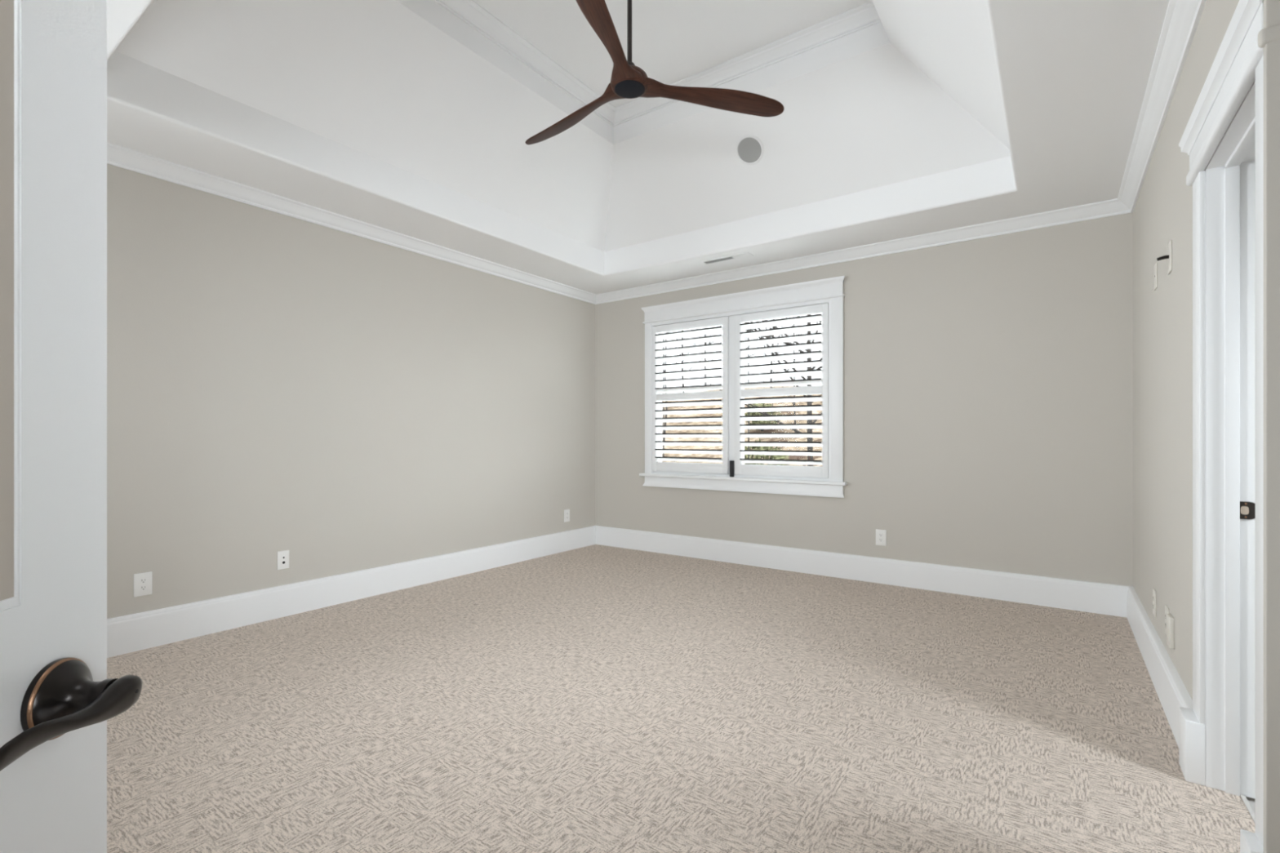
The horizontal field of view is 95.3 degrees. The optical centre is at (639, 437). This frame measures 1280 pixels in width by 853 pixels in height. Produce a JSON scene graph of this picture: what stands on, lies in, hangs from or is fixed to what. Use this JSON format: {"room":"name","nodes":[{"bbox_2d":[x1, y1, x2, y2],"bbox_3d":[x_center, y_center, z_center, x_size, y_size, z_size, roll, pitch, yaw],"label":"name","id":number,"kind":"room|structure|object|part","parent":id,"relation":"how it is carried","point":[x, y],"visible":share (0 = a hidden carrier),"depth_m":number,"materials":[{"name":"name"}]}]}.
{"room":"empty bedroom","nodes":[
{"label":"empty bedroom","id":0,"kind":"room"},
{"bbox_2d":[106,164,595,618],"bbox_3d":[-2.089,-0.185,4.213,0.120,2.790,5.680,0,0,35],"label":"wall","id":1,"kind":"structure","parent":0,"point":[343,402],"depth_m":3.92,"materials":[{"name":"beige paint"}]},
{"bbox_2d":[133,571,152,597],"bbox_3d":[-2.728,0.807,3.203,0.010,0.126,0.080,0,0,35],"label":"wall outlet","id":2,"kind":"object","parent":1,"relation":"attached to","point":[143,582],"visible":1,"depth_m":3.20,"materials":[{"name":"white plastic"}]},
{"bbox_2d":[139,585,147,591],"bbox_3d":[-2.726,0.827,3.201,0.003,0.027,0.034,0,0,35],"label":"receptacle","id":3,"kind":"object","parent":2,"relation":"attached to","point":[142,588],"depth_m":3.20,"materials":[{"name":"white plastic"}]},
{"bbox_2d":[139,577,147,583],"bbox_3d":[-2.726,0.787,3.201,0.003,0.027,0.034,0,0,35],"label":"receptacle","id":4,"kind":"object","parent":2,"relation":"attached to","point":[142,580],"depth_m":3.20,"materials":[{"name":"white plastic"}]},
{"bbox_2d":[277,550,288,569],"bbox_3d":[-2.314,0.796,3.784,0.010,0.117,0.070,0,0,35],"label":"cable plate","id":5,"kind":"object","parent":1,"relation":"attached to","point":[282,556],"visible":1,"depth_m":3.78,"materials":[{"name":"white plastic"}]},
{"bbox_2d":[106,525,595,657],"bbox_3d":[-2.042,1.060,4.154,0.024,0.200,5.400,0,0,35],"label":"baseboard","id":6,"kind":"structure","parent":1,"relation":"attached to","point":[131,633],"depth_m":3.90,"materials":[{"name":"white paint"}]},
{"bbox_2d":[106,142,596,304],"bbox_3d":[-2.018,-1.488,4.138,0.082,0.083,5.400,0,0,35],"label":"crown molding","id":7,"kind":"structure","parent":1,"relation":"attached to","point":[121,157],"depth_m":3.88,"materials":[{"name":"white paint"}]},
{"bbox_2d":[564,509,569,522],"bbox_3d":[-0.749,0.804,5.983,0.010,0.126,0.080,0,0,35],"label":"wall outlet","id":8,"kind":"object","parent":1,"relation":"attached to","point":[566,512],"visible":1,"depth_m":5.98,"materials":[{"name":"white plastic"}]},
{"bbox_2d":[106,0,1169,294],"bbox_3d":[0.479,-2.065,2.384,6.385,1.070,5.640,0,0,35],"label":"ceiling","id":9,"kind":"structure","parent":0,"point":[402,117],"depth_m":3.67,"materials":[{"name":"white paint"}]},
{"bbox_2d":[434,0,615,126],"bbox_3d":[-0.891,-2.556,3.691,0.088,0.088,2.460,0,0,35],"label":"crown molding","id":10,"kind":"structure","parent":9,"relation":"attached to","point":[470,12],"depth_m":3.86,"materials":[{"name":"white paint"}]},
{"bbox_2d":[524,0,783,144],"bbox_3d":[-0.224,-2.221,3.139,1.487,0.757,1.579,0,0,35],"label":"ceiling fan","id":11,"kind":"object","parent":9,"relation":"hanging from","point":[628,81],"visible":1,"depth_m":3.15,"materials":[{"name":"brown wood"}]},
{"bbox_3d":[-0.404,-1.873,3.425,0.870,0.046,0.174,0,0,43],"label":"blade","id":12,"kind":"part","parent":11,"relation":"part of","materials":[{"name":"brown wood"}]},
{"bbox_3d":[-0.165,-1.873,2.628,0.174,0.046,0.870,0,0,13],"label":"blade","id":13,"kind":"part","parent":11,"relation":"part of","materials":[{"name":"brown wood"}]},
{"bbox_3d":[0.405,-1.873,3.233,0.870,0.046,0.174,0,0,-17],"label":"blade","id":14,"kind":"part","parent":11,"relation":"part of","materials":[{"name":"brown wood"}]},
{"bbox_2d":[697,251,754,265],"bbox_3d":[0.732,-1.525,4.990,0.465,0.011,0.130,0,0,35],"label":"ceiling vent","id":15,"kind":"object","parent":9,"relation":"in","point":[744,255],"visible":1,"depth_m":4.98,"materials":[{"name":"white metal"}]},
{"bbox_2d":[613,1,880,126],"bbox_3d":[0.618,-2.556,4.072,2.103,0.088,0.088,0,0,35],"label":"crown molding","id":16,"kind":"structure","parent":9,"relation":"attached to","point":[865,15],"depth_m":3.90,"materials":[{"name":"white paint"}]},
{"bbox_2d":[735,134,764,165],"bbox_3d":[0.806,-2.112,4.291,0.216,0.160,0.153,0,0,37],"label":"ceiling speaker","id":17,"kind":"object","parent":9,"relation":"attached to","point":[749,149],"visible":1,"depth_m":4.29,"materials":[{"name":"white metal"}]},
{"bbox_2d":[737,137,761,162],"bbox_3d":[0.805,-2.110,4.289,0.179,0.179,0.004,0,44,35],"label":"grille","id":18,"kind":"object","parent":17,"relation":"attached to","point":[749,150],"depth_m":4.29,"materials":[{"name":"grey plastic"}]},
{"bbox_2d":[106,544,1255,852],"bbox_3d":[0.467,1.200,2.368,6.385,0.080,5.600,0,0,35],"label":"floor","id":19,"kind":"structure","parent":0,"point":[594,698],"depth_m":2.34,"materials":[{"name":"carpet"}]},
{"bbox_2d":[0,0,142,852],"bbox_3d":[-0.458,0.135,0.200,0.100,2.020,0.776,0,0,-9],"label":"door","id":20,"kind":"structure","parent":19,"relation":"on","point":[57,698],"depth_m":0.51,"materials":[{"name":"white paint"}]},
{"bbox_3d":[-0.491,-0.315,0.200,0.029,0.918,0.581,0,0,-8],"label":"panel","id":21,"kind":"part","parent":20,"relation":"part of","materials":[{"name":"white wood"}]},
{"bbox_3d":[-0.476,-0.315,0.203,0.003,0.910,0.573,0,0,-8],"label":"panel moulding","id":22,"kind":"part","parent":20,"relation":"part of","materials":[{"name":"white paint"}]},
{"bbox_3d":[-0.464,0.233,0.475,0.022,0.030,0.136,0,0,-5],"label":"lever","id":23,"kind":"part","parent":20,"relation":"part of","materials":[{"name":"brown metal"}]},
{"bbox_2d":[1240,794,1255,824],"bbox_3d":[1.760,1.164,1.621,0.012,0.016,0.653,0,0,35],"label":"threshold","id":24,"kind":"object","parent":19,"relation":"on","point":[1247,805],"visible":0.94,"depth_m":1.82,"materials":[{"name":"tile"}]},
{"bbox_2d":[595,213,1133,586],"bbox_3d":[2.120,-0.185,4.604,6.285,2.790,0.160,0,0,35],"label":"wall","id":25,"kind":"structure","parent":0,"point":[988,382],"depth_m":4.32,"materials":[{"name":"beige paint"}]},
{"bbox_2d":[639,275,847,497],"bbox_3d":[0.888,-0.412,5.433,2.066,1.816,0.198,0,0,35],"label":"window","id":26,"kind":"structure","parent":25,"relation":"in","point":[830,291],"depth_m":5.25,"materials":[{"name":"white paint"}]},
{"bbox_3d":[0.087,-0.393,5.939,0.083,1.555,0.022,0,0,35],"label":"casing","id":27,"kind":"part","parent":26,"relation":"part of","materials":[{"name":"white paint"}]},
{"bbox_3d":[0.542,-0.390,5.764,0.854,1.476,0.030,0,0,35],"label":"sash","id":28,"kind":"part","parent":26,"relation":"part of","materials":[{"name":"white paint"}]},
{"bbox_2d":[652,316,728,474],"bbox_3d":[0.481,-0.391,5.677,0.846,1.462,0.085,0,0,35],"label":"plantation shutter","id":29,"kind":"object","parent":26,"relation":"attached to","point":[708,468],"visible":1,"depth_m":5.65,"materials":[{"name":"white paint"}]},
{"bbox_3d":[0.238,-0.405,5.898,0.011,1.270,0.006,0,0,35],"label":"tilt rod","id":30,"kind":"part","parent":29,"relation":"part of","materials":[{"name":"white wood"}]},
{"bbox_3d":[0.475,-1.087,5.673,0.747,0.070,0.028,0,0,35],"label":"rail","id":31,"kind":"part","parent":29,"relation":"part of","materials":[{"name":"white paint"}]},
{"bbox_3d":[0.475,-0.402,5.673,0.747,0.070,0.028,0,0,35],"label":"divider rail","id":32,"kind":"part","parent":29,"relation":"part of","materials":[{"name":"white paint"}]},
{"bbox_3d":[0.475,0.293,5.673,0.747,0.094,0.028,0,0,35],"label":"rail","id":33,"kind":"part","parent":29,"relation":"part of","materials":[{"name":"white paint"}]},
{"bbox_2d":[729,460,733,476],"bbox_3d":[0.850,0.291,5.403,0.042,0.152,0.024,0,0,35],"label":"bolt","id":34,"kind":"object","parent":26,"relation":"attached to","point":[731,462],"visible":1,"depth_m":5.39,"materials":[{"name":"black metal"}]},
{"bbox_3d":[0.862,0.382,5.396,2.066,0.027,0.108,0,0,35],"label":"sill","id":35,"kind":"part","parent":26,"relation":"part of","materials":[{"name":"white paint"}]},
{"bbox_3d":[1.297,-0.390,5.227,0.866,1.476,0.030,0,0,35],"label":"sash","id":36,"kind":"part","parent":26,"relation":"part of","materials":[{"name":"white paint"}]},
{"bbox_2d":[734,302,828,478],"bbox_3d":[1.235,-0.391,5.140,0.858,1.462,0.085,0,0,35],"label":"plantation shutter","id":37,"kind":"object","parent":26,"relation":"attached to","point":[822,471],"visible":1,"depth_m":5.11,"materials":[{"name":"white paint"}]},
{"bbox_3d":[0.998,-0.405,5.357,0.011,1.270,0.006,0,0,35],"label":"tilt rod","id":38,"kind":"part","parent":37,"relation":"part of","materials":[{"name":"white wood"}]},
{"bbox_3d":[1.235,-1.087,5.132,0.748,0.070,0.028,0,0,35],"label":"rail","id":39,"kind":"part","parent":37,"relation":"part of","materials":[{"name":"white paint"}]},
{"bbox_3d":[1.235,-0.402,5.132,0.748,0.070,0.028,0,0,35],"label":"divider rail","id":40,"kind":"part","parent":37,"relation":"part of","materials":[{"name":"white paint"}]},
{"bbox_3d":[1.235,0.293,5.132,0.748,0.094,0.028,0,0,35],"label":"rail","id":41,"kind":"part","parent":37,"relation":"part of","materials":[{"name":"white paint"}]},
{"bbox_3d":[1.636,-0.393,4.837,0.096,1.555,0.022,0,0,35],"label":"casing","id":42,"kind":"part","parent":26,"relation":"part of","materials":[{"name":"white paint"}]},
{"bbox_2d":[595,525,1130,617],"bbox_3d":[1.337,1.060,5.048,4.493,0.200,0.024,0,0,35],"label":"baseboard","id":43,"kind":"structure","parent":25,"relation":"attached to","point":[1110,599],"depth_m":4.57,"materials":[{"name":"white paint"}]},
{"bbox_2d":[595,198,1133,304],"bbox_3d":[1.320,-1.488,5.025,4.493,0.083,0.082,0,0,35],"label":"crown molding","id":44,"kind":"structure","parent":25,"relation":"attached to","point":[1112,207],"depth_m":4.55,"materials":[{"name":"white paint"}]},
{"bbox_2d":[875,528,886,546],"bbox_3d":[1.919,0.798,4.643,0.080,0.126,0.010,0,0,35],"label":"wall outlet","id":45,"kind":"object","parent":25,"relation":"attached to","point":[881,535],"visible":1,"depth_m":4.64,"materials":[{"name":"white plastic"}]},
{"bbox_2d":[1133,0,1255,799],"bbox_3d":[2.362,-0.185,2.505,0.127,2.790,2.980,0,0,35],"label":"wall","id":46,"kind":"structure","parent":0,"point":[1162,213],"depth_m":2.56,"materials":[{"name":"beige paint"}]},
{"bbox_2d":[1152,588,1156,617],"bbox_3d":[2.567,0.825,2.911,0.010,0.126,0.080,0,0,35],"label":"wall outlet","id":47,"kind":"object","parent":46,"relation":"attached to","point":[1154,593],"visible":1,"depth_m":2.88,"materials":[{"name":"plastic"}]},
{"bbox_2d":[1153,262,1157,290],"bbox_3d":[2.551,-0.795,2.885,0.007,0.124,0.078,0,0,35],"label":"blank plate","id":48,"kind":"object","parent":46,"relation":"attached to","point":[1155,267],"visible":1,"depth_m":2.87,"materials":[{"name":"plastic"}]},
{"bbox_2d":[1127,586,1192,746],"bbox_3d":[2.551,1.060,2.907,0.032,0.200,2.105,0,0,35],"label":"baseboard","id":49,"kind":"structure","parent":46,"relation":"attached to","point":[1172,693],"depth_m":2.64,"materials":[{"name":"white paint"}]},
{"bbox_2d":[1117,0,1206,212],"bbox_3d":[2.247,-1.488,2.523,0.082,0.083,3.082,0,0,35],"label":"crown molding","id":50,"kind":"structure","parent":46,"relation":"attached to","point":[1182,18],"depth_m":2.48,"materials":[{"name":"white paint"}]},
{"bbox_2d":[1156,240,1172,275],"bbox_3d":[2.283,-0.780,2.542,0.046,0.132,0.082,0,0,35],"label":"plate","id":51,"kind":"object","parent":46,"relation":"attached to","point":[1169,256],"visible":1,"depth_m":2.52,"materials":[{"name":"plastic"}]},
{"bbox_3d":[2.299,-0.780,2.531,0.006,0.132,0.082,0,0,35],"label":"plate","id":52,"kind":"part","parent":51,"relation":"part of","materials":[{"name":"plastic"}]},
{"bbox_2d":[1164,604,1169,635],"bbox_3d":[2.335,0.815,2.585,0.010,0.126,0.080,0,0,35],"label":"wall outlet","id":53,"kind":"object","parent":46,"relation":"attached to","point":[1166,609],"visible":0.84,"depth_m":2.59,"materials":[{"name":"plastic"}]},
{"bbox_2d":[1166,613,1174,648],"bbox_3d":[2.259,0.825,2.485,0.018,0.130,0.082,0,0,35],"label":"plate","id":54,"kind":"object","parent":46,"relation":"attached to","point":[1170,619],"visible":1,"depth_m":2.45,"materials":[{"name":"plastic"}]},
{"bbox_2d":[1178,0,1263,852],"bbox_3d":[1.747,0.053,1.671,0.193,2.214,0.915,0,0,35],"label":"door frame","id":55,"kind":"structure","parent":46,"relation":"in","point":[1221,738],"depth_m":1.89,"materials":[{"name":"white paint"}]},
{"bbox_3d":[1.912,0.035,1.995,0.015,1.850,0.121,0,0,35],"label":"casing","id":56,"kind":"part","parent":55,"relation":"part of","materials":[{"name":"white paint"}]},
{"bbox_3d":[1.961,0.236,1.880,0.043,0.057,0.004,0,0,35],"label":"strike plate","id":57,"kind":"part","parent":55,"relation":"part of","materials":[{"name":"brown metal"}]},
{"bbox_3d":[1.466,0.035,1.369,0.015,1.850,0.088,0,0,35],"label":"casing","id":58,"kind":"part","parent":55,"relation":"part of","materials":[{"name":"white paint"}]},
{"bbox_2d":[1257,0,1279,852],"bbox_3d":[2.183,-0.185,0.843,1.822,2.790,0.114,0,0,35],"label":"wall","id":59,"kind":"structure","parent":0,"point":[1268,37],"depth_m":1.32,"materials":[{"name":"beige paint"}]},
{"label":"outside","id":60,"kind":"structure","parent":0,"visible":0},
{"bbox_2d":[662,386,822,466],"bbox_3d":[-2.793,-0.365,39.183,90.000,6.050,50.000,0,0,35],"label":"ground","id":61,"kind":"structure","parent":60,"point":[817,402],"depth_m":23.04,"materials":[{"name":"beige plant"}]},
{"bbox_2d":[662,328,715,440],"bbox_3d":[0.786,-3.858,22.756,4.825,8.292,5.192,0,0,35],"label":"bare tree","id":62,"kind":"object","parent":61,"relation":"on","point":[691,329],"visible":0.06,"depth_m":22.61,"materials":[{"name":"grey plant"}]},
{"bbox_2d":[662,327,722,392],"bbox_3d":[2.473,-6.992,31.371,5.113,10.144,5.690,0,0,35],"label":"bare tree","id":63,"kind":"object","parent":61,"relation":"on","point":[682,345],"visible":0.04,"depth_m":31.48,"materials":[{"name":"grey plant"}]},
{"bbox_2d":[688,325,722,391],"bbox_3d":[4.552,-7.473,37.806,5.673,9.112,5.704,0,0,35],"label":"bare tree","id":64,"kind":"object","parent":61,"relation":"on","point":[705,343],"visible":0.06,"depth_m":37.47,"materials":[{"name":"grey plant"}]},
{"bbox_2d":[694,315,807,358],"bbox_3d":[4.933,-6.032,25.441,5.788,10.229,5.635,0,0,16],"label":"bare tree","id":65,"kind":"object","parent":61,"relation":"on","point":[801,315],"visible":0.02,"depth_m":26.10,"materials":[{"name":"grey plant"}]},
{"bbox_2d":[744,403,780,431],"bbox_3d":[4.796,-0.810,22.984,1.574,1.290,1.557,0,0,35],"label":"bush","id":66,"kind":"object","parent":61,"relation":"on","point":[753,422],"visible":0.34,"depth_m":22.78,"materials":[{"name":"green plant"}]},
{"bbox_2d":[706,313,822,466],"bbox_3d":[4.362,-3.301,16.947,5.606,9.080,5.806,0,0,-6],"label":"bare tree","id":67,"kind":"object","parent":61,"relation":"on","point":[809,421],"visible":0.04,"depth_m":16.21,"materials":[{"name":"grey plant"}]},
{"bbox_2d":[744,439,790,465],"bbox_3d":[3.318,0.735,16.077,1.688,1.423,1.623,0,0,7],"label":"bush","id":68,"kind":"object","parent":61,"relation":"on","point":[754,447],"visible":0.25,"depth_m":15.75,"materials":[{"name":"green plant"}]},
{"bbox_2d":[720,314,822,432],"bbox_3d":[5.698,-3.952,22.163,5.560,8.038,4.374,0,0,-15],"label":"bare tree","id":69,"kind":"object","parent":61,"relation":"on","point":[793,402],"visible":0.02,"depth_m":21.66,"materials":[{"name":"grey plant"}]},
{"bbox_2d":[746,315,814,387],"bbox_3d":[7.438,-6.889,31.284,5.866,9.003,5.338,0,0,35],"label":"bare tree","id":70,"kind":"object","parent":61,"relation":"on","point":[780,335],"visible":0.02,"depth_m":31.56,"materials":[{"name":"grey plant"}]},
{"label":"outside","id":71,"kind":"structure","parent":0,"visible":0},
{"bbox_2d":[662,312,822,393],"bbox_3d":[5.665,-16.124,94.170,160.000,28.169,40.000,0,0,35],"label":"sky","id":72,"kind":"structure","parent":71,"point":[811,322],"depth_m":82.20,"materials":[{"name":"white"}]}
]}

